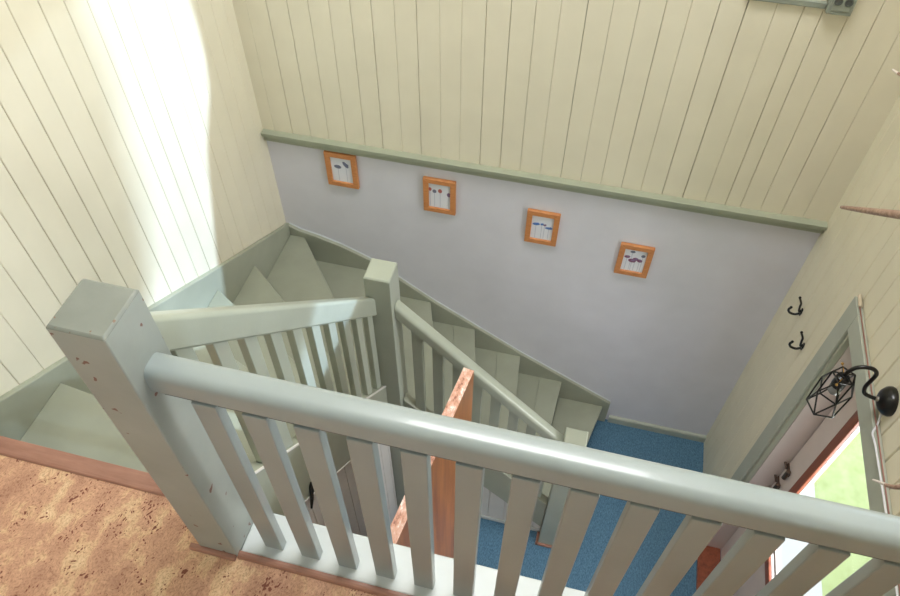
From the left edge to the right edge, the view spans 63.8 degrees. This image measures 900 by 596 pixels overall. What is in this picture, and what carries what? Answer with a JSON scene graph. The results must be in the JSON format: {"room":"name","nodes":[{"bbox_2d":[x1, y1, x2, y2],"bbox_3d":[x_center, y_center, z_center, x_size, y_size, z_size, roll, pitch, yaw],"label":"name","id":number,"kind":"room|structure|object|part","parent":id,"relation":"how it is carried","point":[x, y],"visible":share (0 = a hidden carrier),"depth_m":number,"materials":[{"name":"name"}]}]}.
{"room":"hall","nodes":[
{"label":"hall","id":0,"kind":"room"},
{"bbox_2d":[0,0,285,395],"bbox_3d":[-1.726,1.130,0.851,0.090,5.360,6.520,11,51,9],"label":"wall","id":1,"kind":"structure","parent":0,"point":[134,154],"depth_m":2.41,"materials":[{"name":"beige paint"}]},
{"bbox_2d":[0,436,164,496],"bbox_3d":[-0.975,0.460,1.952,0.777,0.021,0.048,11,51,9],"label":"trim","id":2,"kind":"structure","parent":1,"relation":"attached to","point":[24,451],"depth_m":1.95,"materials":[{"name":"brown wood"}]},
{"bbox_2d":[0,455,377,595],"bbox_3d":[-0.672,2.367,0.387,2.565,0.012,4.610,11,51,9],"label":"floor","id":3,"kind":"structure","parent":0,"point":[63,533],"depth_m":1.81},
{"bbox_2d":[189,542,236,561],"bbox_3d":[-0.591,0.636,1.806,0.123,0.024,0.015,11,51,9],"label":"trim","id":4,"kind":"structure","parent":3,"relation":"on","point":[193,546],"depth_m":1.80,"materials":[{"name":"brown wood"}]},
{"bbox_2d":[237,551,411,595],"bbox_3d":[0.291,0.801,1.674,1.684,0.024,0.017,11,51,9],"label":"trim","id":5,"kind":"structure","parent":3,"relation":"attached to","point":[246,556],"depth_m":1.76,"materials":[{"name":"brown wood"}]},
{"bbox_2d":[232,0,899,435],"bbox_3d":[0.366,-1.088,2.687,2.565,5.360,0.096,11,51,9],"label":"wall","id":6,"kind":"structure","parent":0,"point":[777,108],"depth_m":3.10,"materials":[{"name":"beige paint"}]},
{"bbox_2d":[323,150,359,188],"bbox_3d":[-0.525,-0.623,3.516,0.159,0.205,0.019,11,51,9],"label":"framed picture","id":7,"kind":"object","parent":6,"relation":"attached to","point":[341,168],"visible":1,"depth_m":3.51,"materials":[{"name":"orange wood"}]},
{"bbox_2d":[330,157,352,182],"bbox_3d":[-0.525,-0.625,3.517,0.110,0.156,0.006,11,51,9],"label":"print","id":8,"kind":"object","parent":7,"relation":"attached to","point":[341,168],"depth_m":3.52,"materials":[{"name":"white paper"}]},
{"bbox_2d":[423,176,455,215],"bbox_3d":[-0.050,-0.492,3.488,0.160,0.208,0.019,11,51,9],"label":"framed picture","id":9,"kind":"object","parent":6,"relation":"attached to","point":[439,195],"visible":1,"depth_m":3.48,"materials":[{"name":"orange wood"}]},
{"bbox_2d":[429,183,449,208],"bbox_3d":[-0.050,-0.493,3.489,0.111,0.159,0.006,11,51,9],"label":"print","id":10,"kind":"object","parent":9,"relation":"attached to","point":[439,193],"depth_m":3.49,"materials":[{"name":"white paper"}]},
{"bbox_2d":[524,208,560,246],"bbox_3d":[0.443,-0.338,3.479,0.157,0.208,0.019,11,51,9],"label":"framed picture","id":11,"kind":"object","parent":6,"relation":"attached to","point":[542,227],"visible":1,"depth_m":3.47,"materials":[{"name":"orange wood"}]},
{"bbox_2d":[530,216,553,240],"bbox_3d":[0.443,-0.339,3.480,0.108,0.159,0.006,11,51,9],"label":"print","id":12,"kind":"object","parent":11,"relation":"attached to","point":[541,227],"depth_m":3.48,"materials":[{"name":"white paper"}]},
{"bbox_2d":[261,129,827,233],"bbox_3d":[0.349,-0.534,3.266,2.563,0.066,0.038,11,51,9],"label":"trim","id":13,"kind":"structure","parent":6,"relation":"attached to","point":[780,220],"depth_m":3.23,"materials":[{"name":"green paint"}]},
{"bbox_2d":[614,242,654,277],"bbox_3d":[0.889,-0.182,3.493,0.159,0.204,0.019,11,51,9],"label":"framed picture","id":14,"kind":"object","parent":6,"relation":"attached to","point":[635,260],"visible":1,"depth_m":3.48,"materials":[{"name":"orange wood"}]},
{"bbox_2d":[620,249,647,272],"bbox_3d":[0.889,-0.183,3.494,0.110,0.155,0.006,11,51,9],"label":"print","id":15,"kind":"object","parent":14,"relation":"attached to","point":[631,260],"depth_m":3.49,"materials":[{"name":"white paper"}]},
{"bbox_2d":[608,415,705,442],"bbox_3d":[1.299,0.823,4.550,0.600,0.060,0.018,11,51,9],"label":"baseboard","id":16,"kind":"structure","parent":6,"relation":"attached to","point":[612,419],"depth_m":4.54,"materials":[{"name":"green paint"}]},
{"bbox_2d":[755,0,826,8],"bbox_3d":[1.120,-0.994,2.413,0.257,0.022,0.016,11,51,9],"label":"conduit","id":17,"kind":"object","parent":6,"relation":"attached to","point":[820,4],"visible":1,"depth_m":2.40,"materials":[{"name":"grey plastic"}]},
{"bbox_2d":[825,0,856,15],"bbox_3d":[1.282,-0.977,2.351,0.079,0.108,0.040,11,51,9],"label":"box","id":18,"kind":"object","parent":6,"relation":"attached to","point":[836,7],"visible":1,"depth_m":2.36,"materials":[{"name":"grey plastic"}]},
{"bbox_2d":[834,0,842,5],"bbox_3d":[1.262,-0.962,2.347,0.026,0.026,0.003,11,51,9],"label":"outlet","id":19,"kind":"object","parent":18,"relation":"attached to","point":[836,2],"depth_m":2.35,"materials":[{"name":"grey plastic"}]},
{"bbox_2d":[845,0,853,6],"bbox_3d":[1.293,-0.956,2.342,0.026,0.026,0.003,11,51,9],"label":"outlet","id":20,"kind":"object","parent":18,"relation":"attached to","point":[848,3],"depth_m":2.34,"materials":[{"name":"grey plastic"}]},
{"bbox_2d":[477,412,720,595],"bbox_3d":[-0.364,3.119,2.722,2.735,0.050,6.520,11,51,9],"label":"floor","id":21,"kind":"structure","parent":0,"point":[606,436],"depth_m":4.16,"materials":[{"name":"blue carpet"}]},
{"bbox_2d":[0,223,610,536],"bbox_3d":[-0.182,0.536,3.255,1.945,2.415,1.911,11,51,9],"label":"staircase","id":22,"kind":"structure","parent":21,"relation":"on","point":[54,408],"depth_m":3.67,"materials":[{"name":"paint"}]},
{"bbox_2d":[150,297,380,462],"bbox_3d":[-0.430,0.197,2.208,0.048,1.720,1.014,11,51,9],"label":"stair railing","id":23,"kind":"object","parent":22,"relation":"on","point":[182,330],"visible":0.62,"depth_m":1.97,"materials":[{"name":"paint"}]},
{"bbox_3d":[-0.429,0.047,2.026,0.048,1.249,1.014,11,51,9],"label":"handrail","id":24,"kind":"part","parent":23,"relation":"part of","materials":[{"name":"paint"}]},
{"bbox_2d":[309,482,313,508],"bbox_3d":[-0.453,0.650,2.381,0.020,0.110,0.052,11,51,9],"label":"door handle","id":25,"kind":"object","parent":22,"relation":"hanging from","point":[311,488],"visible":0.85,"depth_m":2.36,"materials":[{"name":"black metal"}]},
{"bbox_2d":[363,258,587,547],"bbox_3d":[0.156,0.636,3.403,0.965,2.060,0.116,11,51,9],"label":"stair railing","id":26,"kind":"object","parent":22,"relation":"attached to","point":[380,279],"visible":0.52,"depth_m":3.09,"materials":[{"name":"paint"}]},
{"bbox_3d":[-0.261,0.550,3.473,0.102,2.060,0.105,11,51,9],"label":"newel post","id":27,"kind":"part","parent":26,"relation":"part of","materials":[{"name":"paint"}]},
{"bbox_3d":[0.154,0.354,3.071,0.749,0.842,0.052,11,51,9],"label":"handrail","id":28,"kind":"part","parent":26,"relation":"part of","materials":[{"name":"paint"}]},
{"bbox_3d":[0.499,1.370,4.123,0.014,0.018,0.074,11,51,9],"label":"newel trim","id":29,"kind":"part","parent":26,"relation":"part of","materials":[{"name":"brown wood"}]},
{"bbox_3d":[0.548,1.403,4.095,0.126,0.018,0.014,11,51,9],"label":"newel trim","id":30,"kind":"part","parent":26,"relation":"part of","materials":[{"name":"brown wood"}]},
{"bbox_3d":[0.562,0.998,3.683,0.102,1.170,0.094,11,51,9],"label":"newel post","id":31,"kind":"part","parent":26,"relation":"part of","materials":[{"name":"paint"}]},
{"bbox_3d":[0.152,1.262,4.203,0.748,0.030,0.010,11,51,9],"label":"skirting","id":32,"kind":"part","parent":22,"relation":"part of","materials":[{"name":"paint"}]},
{"bbox_2d":[703,95,899,515],"bbox_3d":[0.888,1.641,0.439,0.170,5.360,6.520,11,51,9],"label":"wall","id":33,"kind":"structure","parent":0,"point":[857,253],"depth_m":2.82,"materials":[{"name":"beige paint"}]},
{"bbox_2d":[787,296,802,315],"bbox_3d":[1.509,0.035,3.142,0.060,0.121,0.022,11,51,9],"label":"coat hook","id":34,"kind":"object","parent":33,"relation":"attached to","point":[799,313],"visible":1,"depth_m":3.15,"materials":[{"name":"black metal"}]},
{"bbox_2d":[788,331,804,349],"bbox_3d":[1.464,0.179,3.036,0.060,0.121,0.022,11,51,9],"label":"coat hook","id":35,"kind":"object","parent":33,"relation":"attached to","point":[801,345],"visible":1,"depth_m":3.05,"materials":[{"name":"black metal"}]},
{"bbox_2d":[696,296,899,595],"bbox_3d":[1.396,1.071,3.027,0.192,2.094,1.056,11,51,9],"label":"door","id":36,"kind":"structure","parent":33,"relation":"in","point":[796,446],"depth_m":2.94,"materials":[{"name":"green paint"}]},
{"bbox_2d":[858,294,862,307],"bbox_3d":[1.438,0.011,2.534,0.013,0.014,0.054,13,52,10],"label":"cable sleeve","id":37,"kind":"object","parent":36,"relation":"attached to","point":[859,295],"visible":1,"depth_m":2.53,"materials":[{"name":"beige plastic"}]},
{"bbox_2d":[806,362,898,595],"bbox_3d":[1.148,0.539,1.980,0.214,0.239,0.798,11,51,9],"label":"wall lamp","id":38,"kind":"object","parent":33,"relation":"attached to","point":[887,398],"visible":0.99,"depth_m":2.17,"materials":[{"name":"black metal"}]},
{"bbox_3d":[1.180,0.278,2.216,0.038,0.041,0.038,11,51,9],"label":"bulb","id":39,"kind":"part","parent":38,"relation":"part of","materials":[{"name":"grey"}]},
{"bbox_2d":[831,372,849,390],"bbox_3d":[1.180,0.247,2.179,0.040,0.055,0.040,11,51,9],"label":"bulb","id":40,"kind":"object","parent":38,"relation":"attached to","point":[842,379],"depth_m":2.16,"materials":[{"name":"clear glass"}]},
{"bbox_3d":[1.237,0.249,2.156,0.131,0.142,0.018,14,52,11],"label":"gooseneck arm","id":41,"kind":"part","parent":38,"relation":"part of","materials":[{"name":"black metal"}]},
{"bbox_3d":[1.226,0.629,2.005,0.023,0.048,0.733,11,51,9],"label":"cord","id":42,"kind":"part","parent":38,"relation":"part of","materials":[{"name":"white plastic"}]},
{"bbox_3d":[1.316,0.310,2.188,0.039,0.094,0.094,11,51,9],"label":"wall plate","id":43,"kind":"part","parent":38,"relation":"part of","materials":[{"name":"black metal"}]},
{"bbox_2d":[839,69,899,489],"bbox_3d":[1.328,-0.109,2.068,0.136,0.579,1.368,11,51,9],"label":"antler mount","id":44,"kind":"object","parent":33,"relation":"attached to","point":[895,214],"visible":1,"depth_m":2.20,"materials":[{"name":"white"}]},
{"bbox_2d":[859,307,899,594],"bbox_3d":[1.284,0.473,2.155,0.004,0.004,1.180,11,51,9],"label":"door frame","id":45,"kind":"structure","parent":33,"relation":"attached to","point":[859,307],"depth_m":2.22,"materials":[{"name":"red"}]},
{"bbox_3d":[-0.669,2.439,0.501,2.565,0.220,4.645,11,51,9],"label":"floor","id":46,"kind":"structure","parent":0,"visible":0},
{"bbox_2d":[46,279,899,595],"bbox_3d":[0.257,0.465,1.376,1.787,0.942,0.127,11,51,9],"label":"balustrade","id":47,"kind":"object","parent":46,"relation":"on","point":[170,410],"visible":1,"depth_m":1.24,"materials":[{"name":"green paint"}]},
{"bbox_3d":[-0.563,0.305,1.487,0.103,0.914,0.105,11,51,9],"label":"newel post","id":48,"kind":"part","parent":47,"relation":"part of","materials":[{"name":"green paint"}]},
{"bbox_3d":[0.307,0.759,1.723,1.684,0.032,0.114,11,51,9],"label":"board","id":49,"kind":"part","parent":47,"relation":"part of","materials":[{"name":"paint"}]},
{"bbox_3d":[0.303,0.286,1.126,1.687,0.066,0.054,11,51,9],"label":"handrail","id":50,"kind":"part","parent":47,"relation":"part of","materials":[{"name":"green paint"}]},
{"bbox_3d":[0.303,1.559,2.675,1.680,2.010,0.080,11,51,9],"label":"wall","id":51,"kind":"structure","parent":0,"visible":0},
{"bbox_2d":[390,368,473,558],"bbox_3d":[-0.073,1.136,3.022,0.038,1.991,0.728,17,52,13],"label":"door","id":52,"kind":"structure","parent":51,"relation":"in","point":[459,404],"depth_m":2.50,"materials":[{"name":"brown wood"}]},
{"label":"outside","id":53,"kind":"structure","parent":0,"visible":0},
{"bbox_2d":[814,432,871,595],"bbox_3d":[7.735,2.987,2.995,12.780,0.060,15.000,11,51,9],"label":"lawn","id":54,"kind":"structure","parent":53,"point":[843,481],"depth_m":4.44,"materials":[{"name":"green plant"}]},
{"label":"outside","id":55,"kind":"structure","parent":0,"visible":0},
{"bbox_2d":[777,483,822,595],"bbox_3d":[1.836,1.511,4.101,0.480,0.080,2.700,11,51,9],"label":"ground porch","id":56,"kind":"structure","parent":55,"point":[789,548],"depth_m":4.11,"materials":[{"name":"white"}]}
]}

